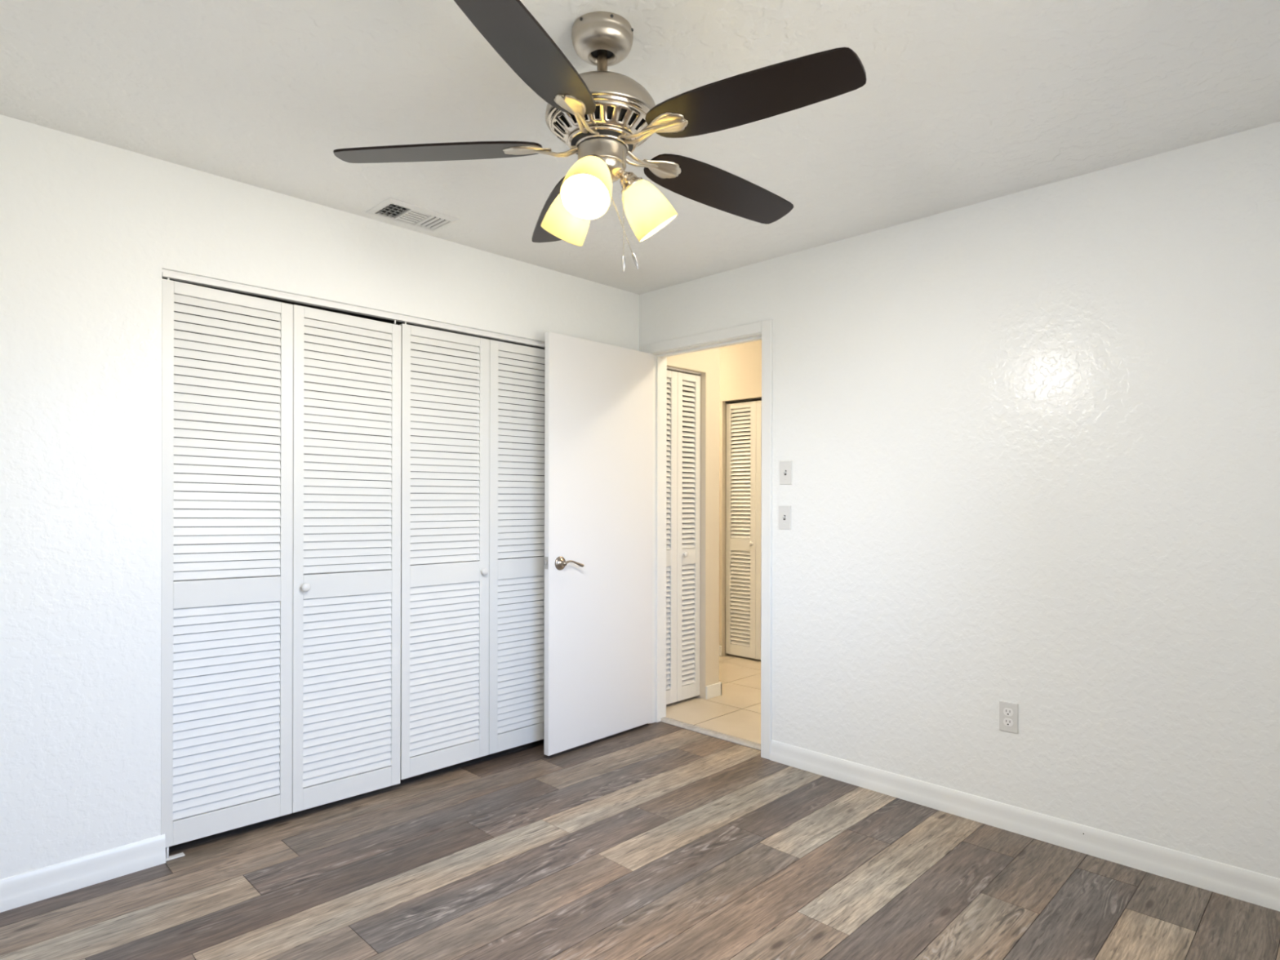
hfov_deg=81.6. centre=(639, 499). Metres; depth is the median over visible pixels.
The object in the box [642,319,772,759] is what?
door frame
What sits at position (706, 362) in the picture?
wall
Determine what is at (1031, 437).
wall
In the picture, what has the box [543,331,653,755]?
door
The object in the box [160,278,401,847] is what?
door
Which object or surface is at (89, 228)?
wall
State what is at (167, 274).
closet track
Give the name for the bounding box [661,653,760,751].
floor
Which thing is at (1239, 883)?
baseboard
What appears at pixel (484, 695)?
door
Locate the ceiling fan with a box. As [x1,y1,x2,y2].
[333,0,866,271]
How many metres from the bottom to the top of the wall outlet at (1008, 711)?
0.115 m
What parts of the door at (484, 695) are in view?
panel, knob, panel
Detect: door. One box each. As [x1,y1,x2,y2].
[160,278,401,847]
[400,323,544,779]
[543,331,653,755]
[666,369,700,704]
[725,400,761,659]
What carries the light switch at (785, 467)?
attached to the wall at (1031, 437)
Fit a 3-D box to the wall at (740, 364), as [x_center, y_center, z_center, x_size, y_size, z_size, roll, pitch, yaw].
[1.266,-0.033,5.402,4.200,2.600,0.100,0,0,45]
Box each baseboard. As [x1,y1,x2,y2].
[0,834,165,912]
[705,681,721,699]
[719,645,721,656]
[769,739,1279,911]
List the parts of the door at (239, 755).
panel, knob, panel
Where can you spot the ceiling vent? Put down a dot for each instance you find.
(391, 208)
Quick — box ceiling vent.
[365,196,459,231]
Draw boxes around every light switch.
[778,505,791,529]
[779,460,792,484]
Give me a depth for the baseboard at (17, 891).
2.41 m
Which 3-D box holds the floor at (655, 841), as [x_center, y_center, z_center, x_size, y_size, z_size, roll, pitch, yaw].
[-0.342,1.314,2.015,4.170,0.100,3.782,0,0,45]
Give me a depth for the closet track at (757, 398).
5.83 m
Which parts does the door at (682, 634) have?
panel, knob, panel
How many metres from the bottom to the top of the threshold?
0.014 m
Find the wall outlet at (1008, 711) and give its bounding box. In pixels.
[999,700,1018,733]
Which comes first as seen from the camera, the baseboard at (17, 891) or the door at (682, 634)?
the baseboard at (17, 891)
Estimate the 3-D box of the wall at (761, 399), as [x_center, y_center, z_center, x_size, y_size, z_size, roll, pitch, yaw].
[0.522,-0.034,5.359,1.000,2.600,2.085,0,0,45]
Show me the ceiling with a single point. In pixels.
(961, 103)
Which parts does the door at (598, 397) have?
latch plate, handle, lever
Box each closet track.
[161,269,545,348]
[666,366,701,375]
[724,397,761,403]
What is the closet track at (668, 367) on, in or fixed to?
attached to the wall at (706, 362)
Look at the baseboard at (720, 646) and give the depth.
5.93 m
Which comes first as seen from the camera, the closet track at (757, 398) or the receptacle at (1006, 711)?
the receptacle at (1006, 711)
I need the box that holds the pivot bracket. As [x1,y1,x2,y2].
[165,846,184,861]
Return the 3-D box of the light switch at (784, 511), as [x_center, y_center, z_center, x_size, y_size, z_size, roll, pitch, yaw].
[0.691,0.087,3.554,0.070,0.115,0.019,0,0,45]
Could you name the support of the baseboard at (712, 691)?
attached to the wall at (706, 362)
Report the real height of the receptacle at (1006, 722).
0.028 m
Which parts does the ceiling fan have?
blade, blade, blade, lamp shade, lamp shade, light bulb, pull chain, pull chain, lamp shade, blade, blade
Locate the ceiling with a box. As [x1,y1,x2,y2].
[0,0,1279,294]
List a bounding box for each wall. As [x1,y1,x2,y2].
[0,114,639,879]
[161,277,545,697]
[639,121,1279,878]
[666,347,719,698]
[719,339,761,656]
[729,399,761,637]
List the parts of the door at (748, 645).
panel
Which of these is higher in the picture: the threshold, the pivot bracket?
the threshold
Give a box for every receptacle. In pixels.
[1003,707,1013,715]
[1003,718,1013,726]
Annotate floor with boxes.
[0,721,1279,959]
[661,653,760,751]
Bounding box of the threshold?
[660,717,760,750]
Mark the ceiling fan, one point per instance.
(602, 116)
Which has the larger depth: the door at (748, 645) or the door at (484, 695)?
the door at (748, 645)
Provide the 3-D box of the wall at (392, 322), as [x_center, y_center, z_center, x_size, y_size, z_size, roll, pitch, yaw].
[-1.387,0.042,3.509,0.720,2.440,2.500,0,0,45]

